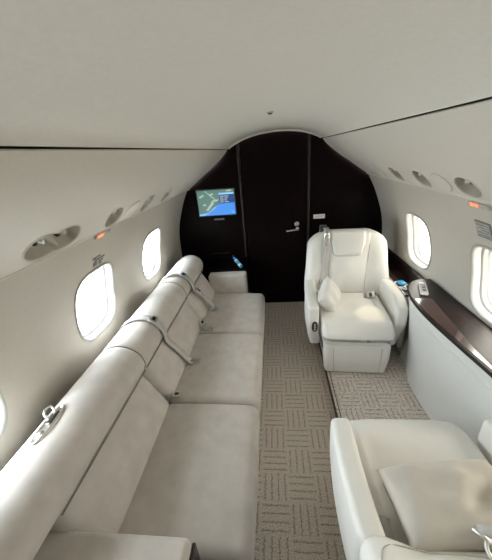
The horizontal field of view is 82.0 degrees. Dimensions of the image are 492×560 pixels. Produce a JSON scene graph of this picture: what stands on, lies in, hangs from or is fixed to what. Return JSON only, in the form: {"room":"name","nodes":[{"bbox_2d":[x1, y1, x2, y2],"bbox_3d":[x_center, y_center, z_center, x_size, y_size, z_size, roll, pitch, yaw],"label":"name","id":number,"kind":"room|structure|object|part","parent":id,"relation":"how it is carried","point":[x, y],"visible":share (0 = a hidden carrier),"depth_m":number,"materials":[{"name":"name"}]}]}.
{"room":"aircraft cabin","nodes":[
{"label":"aircraft cabin","id":0,"kind":"room"},
{"bbox_2d":[0,191,186,471],"bbox_3d":[-0.807,0.531,1.339,0.205,1.405,4.150,-2,24,6],"label":"wall","id":1,"kind":"structure","parent":0,"point":[43,353],"depth_m":1.32,"materials":[{"name":"plastic"}]},
{"bbox_2d":[0,389,7,438],"bbox_3d":[-0.976,0.478,0.883,0.206,0.420,0.394,-2,24,6],"label":"window","id":2,"kind":"structure","parent":1,"relation":"in","point":[3,409],"depth_m":1.08,"materials":[{"name":"white glass"}]},
{"bbox_2d":[22,224,81,261],"bbox_3d":[-0.687,-0.150,0.994,0.179,0.156,0.331,-2,24,6],"label":"air vent recess","id":3,"kind":"object","parent":1,"relation":"attached to","point":[47,244],"visible":0.59,"depth_m":1.04,"materials":[{"name":"plastic"}]},
{"bbox_2d":[74,261,115,342],"bbox_3d":[-0.906,0.124,1.653,0.206,0.420,0.394,-2,24,6],"label":"window","id":4,"kind":"structure","parent":1,"relation":"in","point":[102,276],"depth_m":1.78,"materials":[{"name":"grey plastic"}]},
{"bbox_2d":[92,254,104,267],"bbox_3d":[-0.809,-0.110,1.553,0.024,0.056,0.120,-2,24,6],"label":"placard","id":5,"kind":"object","parent":1,"relation":"attached to","point":[95,260],"visible":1,"depth_m":1.54,"materials":[{"name":"grey"}]},
{"bbox_2d":[94,229,110,239],"bbox_3d":[-0.749,-0.240,1.480,0.016,0.020,0.145,-2,24,6],"label":"sign","id":6,"kind":"object","parent":1,"relation":"attached to","point":[108,230],"visible":0.99,"depth_m":1.47,"materials":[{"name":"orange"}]},
{"bbox_2d":[0,149,226,281],"bbox_3d":[-0.589,-0.232,0.961,0.498,0.352,4.135,-2,24,6],"label":"overhead panel","id":7,"kind":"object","parent":1,"relation":"attached to","point":[43,192],"depth_m":0.81,"materials":[{"name":"plastic"}]},
{"bbox_2d":[104,207,123,227],"bbox_3d":[-0.651,-0.319,1.361,0.129,0.157,0.240,-17,27,-24],"label":"air vent recess","id":8,"kind":"object","parent":1,"relation":"attached to","point":[117,213],"visible":0.41,"depth_m":1.46,"materials":[{"name":"plastic"}]},
{"bbox_2d":[124,200,140,217],"bbox_3d":[-0.622,-0.386,1.553,0.100,0.108,0.223,-16,26,-23],"label":"oval cover","id":9,"kind":"object","parent":1,"relation":"attached to","point":[135,206],"visible":1,"depth_m":1.53,"materials":[{"name":"plastic"}]},
{"bbox_2d":[139,194,154,211],"bbox_3d":[-0.618,-0.485,1.723,0.129,0.157,0.240,-17,27,-24],"label":"air vent recess","id":10,"kind":"object","parent":1,"relation":"attached to","point":[145,205],"visible":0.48,"depth_m":1.82,"materials":[{"name":"plastic"}]},
{"bbox_2d":[142,227,160,280],"bbox_3d":[-0.837,-0.221,2.405,0.206,0.420,0.394,-2,24,6],"label":"window","id":11,"kind":"structure","parent":1,"relation":"in","point":[152,266],"depth_m":2.54,"materials":[{"name":"grey plastic"}]},
{"bbox_2d":[160,187,173,202],"bbox_3d":[-0.589,-0.633,2.044,0.129,0.157,0.240,-17,27,-24],"label":"air vent recess","id":12,"kind":"object","parent":1,"relation":"attached to","point":[170,190],"visible":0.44,"depth_m":2.13,"materials":[{"name":"plastic"}]},
{"bbox_2d":[161,188,172,200],"bbox_3d":[-0.593,-0.636,2.045,0.125,0.151,0.233,-17,27,-25],"label":"air vent","id":13,"kind":"object","parent":12,"relation":"on","point":[170,190],"depth_m":2.13,"materials":[{"name":"beige plastic"}]},
{"bbox_2d":[175,182,186,195],"bbox_3d":[-0.547,-0.762,2.373,0.103,0.111,0.230,-16,26,-23],"label":"oval cover","id":14,"kind":"object","parent":1,"relation":"attached to","point":[180,189],"visible":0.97,"depth_m":2.35,"materials":[{"name":"plastic"}]},
{"bbox_2d":[0,0,491,148],"bbox_3d":[0.088,-0.480,0.793,1.120,0.128,4.150,-2,24,6],"label":"ceiling","id":15,"kind":"structure","parent":0,"point":[173,74],"depth_m":0.49,"materials":[{"name":"plastic"}]},
{"bbox_2d":[0,146,223,149],"bbox_3d":[-0.399,-0.435,0.853,0.015,0.086,4.140,-2,24,6],"label":"trim","id":16,"kind":"structure","parent":15,"relation":"attached to","point":[1,147],"depth_m":0.69,"materials":[{"name":"black plastic"}]},
{"bbox_2d":[179,134,381,288],"bbox_3d":[0.334,-0.550,3.057,2.320,1.879,0.050,-2,24,6],"label":"wall","id":17,"kind":"structure","parent":0,"point":[340,190],"depth_m":2.89,"materials":[{"name":"brown wood"}]},
{"bbox_2d":[195,187,236,216],"bbox_3d":[-0.311,-0.809,2.963,0.412,0.280,0.012,-2,24,6],"label":"screen","id":18,"kind":"object","parent":17,"relation":"attached to","point":[220,201],"visible":1,"depth_m":2.96,"materials":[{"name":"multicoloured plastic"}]},
{"bbox_2d":[236,143,246,256],"bbox_3d":[-0.018,-0.531,3.066,0.020,1.792,0.016,-2,24,6],"label":"trim","id":19,"kind":"structure","parent":17,"relation":"attached to","point":[237,148],"depth_m":2.92,"materials":[{"name":"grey metal"}]},
{"bbox_2d":[239,131,307,301],"bbox_3d":[0.320,-0.584,3.021,0.653,1.864,0.113,-2,24,6],"label":"door","id":20,"kind":"structure","parent":17,"relation":"in","point":[273,164],"depth_m":2.97,"materials":[{"name":"brown wood"}]},
{"bbox_3d":[0.495,-0.559,2.989,0.140,0.097,0.063,-2,24,6],"label":"handle","id":21,"kind":"part","parent":20,"relation":"part of","materials":[{"name":"silver metal"}]},
{"bbox_2d":[228,129,321,148],"bbox_3d":[0.260,-1.338,2.658,0.887,0.134,0.020,-2,24,6],"label":"trim","id":22,"kind":"structure","parent":17,"relation":"attached to","point":[317,135],"depth_m":2.63,"materials":[{"name":"plastic"}]},
{"bbox_2d":[265,301,304,302],"bbox_3d":[0.330,-0.606,3.048,1.200,2.010,0.081,-2,24,6],"label":"trim","id":23,"kind":"structure","parent":17,"relation":"attached to","point":[282,301],"depth_m":3.40,"materials":[{"name":"black"}]},
{"bbox_2d":[307,133,310,242],"bbox_3d":[0.659,-0.569,2.987,0.020,1.819,0.016,-2,24,6],"label":"trim","id":24,"kind":"structure","parent":17,"relation":"attached to","point":[309,135],"depth_m":2.81,"materials":[{"name":"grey metal"}]},
{"bbox_2d":[313,214,324,218],"bbox_3d":[0.759,-0.660,2.937,0.116,0.044,0.005,-2,24,6],"label":"placard","id":25,"kind":"object","parent":17,"relation":"attached to","point":[316,216],"visible":1,"depth_m":2.94,"materials":[{"name":"white plastic"}]},
{"bbox_2d":[328,97,491,136],"bbox_3d":[0.580,-0.472,0.746,0.015,0.086,4.140,-2,24,6],"label":"trim","id":26,"kind":"structure","parent":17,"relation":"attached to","point":[488,98],"depth_m":0.89,"materials":[{"name":"black plastic"}]},
{"bbox_2d":[254,302,345,559],"bbox_3d":[-0.096,1.167,1.566,1.380,0.050,4.150,-2,24,6],"label":"floor","id":27,"kind":"structure","parent":0,"point":[297,519],"depth_m":1.73,"materials":[{"name":"carpet"}]},
{"bbox_2d":[0,255,264,559],"bbox_3d":[-0.372,0.652,1.703,0.916,0.818,2.778,-2,24,6],"label":"sofa","id":28,"kind":"object","parent":27,"relation":"on","point":[152,453],"visible":1,"depth_m":1.22,"materials":[{"name":"leather"},{"name":"wood"}]},
{"bbox_2d":[50,375,168,533],"bbox_3d":[-0.579,0.757,1.287,0.245,0.309,0.685,-2,24,6],"label":"cushion","id":29,"kind":"object","parent":28,"relation":"on","point":[102,499],"depth_m":1.15,"materials":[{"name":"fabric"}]},
{"bbox_3d":[-0.451,1.134,0.958,0.570,0.548,0.230,-2,24,6],"label":"armrest","id":30,"kind":"part","parent":28,"relation":"part of","materials":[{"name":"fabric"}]},
{"bbox_2d":[141,300,200,400],"bbox_3d":[-0.515,0.438,1.982,0.245,0.309,0.830,-2,24,6],"label":"cushion","id":31,"kind":"object","parent":28,"relation":"on","point":[166,367],"depth_m":1.80,"materials":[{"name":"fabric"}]},
{"bbox_2d":[118,404,259,559],"bbox_3d":[-0.216,0.895,1.325,0.542,0.208,0.661,-2,24,6],"label":"seat cushion","id":32,"kind":"object","parent":28,"relation":"on","point":[196,479],"depth_m":1.19,"materials":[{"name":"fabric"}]},
{"bbox_3d":[-0.161,1.137,0.933,0.013,0.495,0.227,-2,24,6],"label":"arm panel","id":33,"kind":"part","parent":28,"relation":"part of","materials":[{"name":"brown wood"}]},
{"bbox_2d":[170,333,262,413],"bbox_3d":[-0.160,0.616,1.932,0.542,0.208,0.661,-2,24,6],"label":"seat cushion","id":34,"kind":"object","parent":28,"relation":"on","point":[222,368],"depth_m":1.79,"materials":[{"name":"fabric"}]},
{"bbox_3d":[-0.161,0.202,2.925,0.370,0.596,0.122,-2,24,6],"label":"armrest","id":35,"kind":"part","parent":28,"relation":"part of","materials":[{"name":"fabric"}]},
{"bbox_2d":[199,293,264,339],"bbox_3d":[-0.104,0.336,2.541,0.542,0.208,0.666,-2,24,6],"label":"seat cushion","id":36,"kind":"object","parent":28,"relation":"on","point":[236,313],"depth_m":2.41,"materials":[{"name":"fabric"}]},
{"bbox_2d":[201,257,250,292],"bbox_3d":[-0.268,0.095,3.181,0.610,0.600,0.358,-2,24,6],"label":"base cabinet","id":37,"kind":"object","parent":27,"relation":"on","point":[215,264],"visible":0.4,"depth_m":3.02,"materials":[{"name":"brown wood"}]},
{"bbox_2d":[232,255,242,267],"bbox_3d":[-0.092,-0.190,2.945,0.037,0.082,0.215,-15,26,-21],"label":"bottle","id":38,"kind":"object","parent":37,"relation":"on","point":[236,260],"visible":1,"depth_m":2.92,"materials":[{"name":"blue plastic"}]},
{"bbox_2d":[318,332,341,417],"bbox_3d":[0.570,1.079,1.459,0.036,0.016,4.140,-2,24,6],"label":"trim","id":39,"kind":"structure","parent":27,"relation":"attached to","point":[329,386],"depth_m":2.07,"materials":[{"name":"grey"}]},
{"bbox_2d":[318,322,430,420],"bbox_3d":[0.912,1.106,1.446,0.705,0.100,4.150,-2,24,6],"label":"floor","id":40,"kind":"structure","parent":0,"point":[388,394],"depth_m":1.99,"materials":[{"name":"carpet"}]},
{"bbox_2d":[304,225,408,372],"bbox_3d":[0.849,0.115,2.315,0.730,0.997,0.838,-1,25,9],"label":"armchair","id":41,"kind":"object","parent":40,"relation":"on","point":[371,314],"visible":0.94,"depth_m":2.24,"materials":[{"name":"beige leather"}]},
{"bbox_3d":[0.548,0.276,2.361,0.117,0.420,0.450,-1,25,9],"label":"armrest","id":42,"kind":"part","parent":41,"relation":"part of","materials":[{"name":"beige leather"}]},
{"bbox_3d":[0.526,0.352,2.165,0.044,0.102,0.040,-1,25,9],"label":"control panel","id":43,"kind":"part","parent":41,"relation":"part of","materials":[{"name":"black plastic"}]},
{"bbox_2d":[318,276,340,311],"bbox_3d":[0.656,0.130,2.219,0.151,0.313,0.317,9,28,28],"label":"pillow","id":44,"kind":"object","parent":41,"relation":"on","point":[329,294],"visible":0.94,"depth_m":2.16,"materials":[{"name":"white fabric"}]},
{"bbox_3d":[0.877,-0.145,2.502,0.707,0.597,0.277,-1,25,9],"label":"backrest","id":45,"kind":"part","parent":41,"relation":"part of","materials":[{"name":"beige leather"}]},
{"bbox_3d":[0.843,0.292,2.260,0.500,0.178,0.590,-1,25,9],"label":"seat","id":46,"kind":"part","parent":41,"relation":"part of","materials":[{"name":"beige leather"}]},
{"bbox_3d":[1.153,0.268,2.261,0.117,0.420,0.450,-1,25,9],"label":"armrest","id":47,"kind":"part","parent":41,"relation":"part of","materials":[{"name":"beige leather"}]},
{"bbox_2d":[387,247,424,347],"bbox_3d":[1.327,0.078,2.658,0.152,0.608,1.010,-2,24,6],"label":"ledge","id":48,"kind":"object","parent":40,"relation":"on","point":[398,269],"visible":0.27,"depth_m":2.39,"materials":[{"name":"brown wood"}]},
{"bbox_2d":[394,280,408,289],"bbox_3d":[1.246,0.043,2.215,0.105,0.035,0.180,-18,27,-26],"label":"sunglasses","id":49,"kind":"object","parent":48,"relation":"on","point":[400,282],"visible":0.55,"depth_m":2.23,"materials":[{"name":"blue plastic"}]},
{"bbox_3d":[1.291,0.135,2.693,0.040,0.480,1.000,-2,24,6],"label":"panel","id":50,"kind":"part","parent":48,"relation":"part of","materials":[{"name":"white leather"}]},
{"bbox_2d":[330,418,491,559],"bbox_3d":[0.692,0.891,0.857,0.730,0.808,1.148,-2,24,6],"label":"armchair","id":51,"kind":"object","parent":40,"relation":"on","point":[370,527],"visible":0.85,"depth_m":1.09,"materials":[{"name":"beige leather"}]},
{"bbox_3d":[0.409,0.851,1.112,0.117,0.420,0.450,-2,24,6],"label":"armrest","id":52,"kind":"part","parent":51,"relation":"part of","materials":[{"name":"beige leather"}]},
{"bbox_3d":[0.654,0.843,0.530,0.707,0.329,0.589,-2,24,6],"label":"backrest","id":53,"kind":"part","parent":51,"relation":"part of","materials":[{"name":"beige leather"}]},
{"bbox_2d":[376,459,491,552],"bbox_3d":[0.671,0.720,0.912,0.394,0.174,0.242,-5,24,0],"label":"pillow","id":54,"kind":"object","parent":51,"relation":"on","point":[437,505],"visible":0.93,"depth_m":0.87,"materials":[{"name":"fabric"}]},
{"bbox_3d":[1.018,0.828,1.046,0.117,0.420,0.450,-2,24,6],"label":"armrest","id":55,"kind":"part","parent":51,"relation":"part of","materials":[{"name":"beige leather"}]},
{"bbox_2d":[400,279,491,443],"bbox_3d":[1.103,0.942,0.814,0.260,0.685,3.075,-2,24,6],"label":"console","id":56,"kind":"object","parent":40,"relation":"on","point":[446,354],"visible":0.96,"depth_m":1.56,"materials":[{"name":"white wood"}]},
{"bbox_2d":[418,282,428,294],"bbox_3d":[1.192,0.056,1.904,0.048,0.023,0.170,6,27,24],"label":"remote control","id":57,"kind":"object","parent":56,"relation":"on","point":[423,290],"visible":1,"depth_m":1.88,"materials":[{"name":"white plastic"}]},
{"bbox_2d":[369,174,491,353],"bbox_3d":[1.155,0.456,1.125,0.205,1.405,4.150,-2,24,6],"label":"wall","id":58,"kind":"structure","parent":0,"point":[449,219],"depth_m":1.81,"materials":[{"name":"plastic"}]},
{"bbox_2d":[388,166,404,181],"bbox_3d":[1.004,-0.717,1.859,0.129,0.157,0.240,14,31,36],"label":"air vent recess","id":59,"kind":"object","parent":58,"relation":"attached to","point":[393,171],"visible":0.41,"depth_m":1.95,"materials":[{"name":"plastic"}]},
{"bbox_2d":[387,247,424,281],"bbox_3d":[1.374,-0.152,2.548,0.016,0.108,1.010,-2,24,6],"label":"backsplash","id":60,"kind":"structure","parent":58,"relation":"attached to","point":[399,263],"depth_m":2.44,"materials":[{"name":"brown wood"}]},
{"bbox_2d":[323,99,491,204],"bbox_3d":[0.801,-0.308,0.798,0.498,0.352,4.135,-2,24,6],"label":"overhead panel","id":61,"kind":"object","parent":58,"relation":"attached to","point":[451,143],"depth_m":1.06,"materials":[{"name":"plastic"}]},
{"bbox_2d":[405,212,431,269],"bbox_3d":[1.357,-0.304,2.165,0.206,0.420,0.394,-2,24,6],"label":"window","id":62,"kind":"structure","parent":58,"relation":"in","point":[418,255],"depth_m":2.30,"materials":[{"name":"grey plastic"}]},
{"bbox_2d":[411,170,431,187],"bbox_3d":[0.975,-0.572,1.542,0.129,0.157,0.240,14,31,36],"label":"air vent recess","id":63,"kind":"object","parent":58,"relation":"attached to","point":[418,176],"visible":0.46,"depth_m":1.63,"materials":[{"name":"plastic"}]},
{"bbox_2d":[431,173,452,191],"bbox_3d":[0.950,-0.471,1.375,0.100,0.108,0.222,12,29,34],"label":"oval cover","id":64,"kind":"object","parent":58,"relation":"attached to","point":[442,183],"visible":1,"depth_m":1.36,"materials":[{"name":"plastic"}]},
{"bbox_2d":[454,176,481,198],"bbox_3d":[0.942,-0.405,1.180,0.129,0.157,0.240,14,31,36],"label":"air vent recess","id":65,"kind":"object","parent":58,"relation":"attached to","point":[467,187],"visible":0.35,"depth_m":1.26,"materials":[{"name":"plastic"}]},
{"bbox_2d":[468,201,491,210],"bbox_3d":[1.055,-0.337,1.281,0.016,0.020,0.145,-2,24,6],"label":"sign","id":66,"kind":"object","parent":58,"relation":"attached to","point":[478,205],"visible":1,"depth_m":1.27,"materials":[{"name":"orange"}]},
{"bbox_2d":[469,244,491,325],"bbox_3d":[1.288,0.041,1.413,0.206,0.420,0.394,-2,24,6],"label":"window","id":67,"kind":"structure","parent":58,"relation":"in","point":[480,288],"depth_m":1.57,"materials":[{"name":"grey plastic"}]},
{"bbox_2d":[474,219,491,240],"bbox_3d":[1.131,-0.237,1.346,0.041,0.083,0.107,-2,24,6],"label":"placard","id":68,"kind":"object","parent":58,"relation":"attached to","point":[484,230],"visible":1,"depth_m":1.34,"materials":[{"name":"grey plastic"}]},
{"bbox_2d":[476,223,489,237],"bbox_3d":[1.128,-0.234,1.347,0.026,0.056,0.078,-2,24,6],"label":"print","id":69,"kind":"object","parent":68,"relation":"attached to","point":[483,229],"depth_m":1.34,"materials":[{"name":"grey"}]}
]}

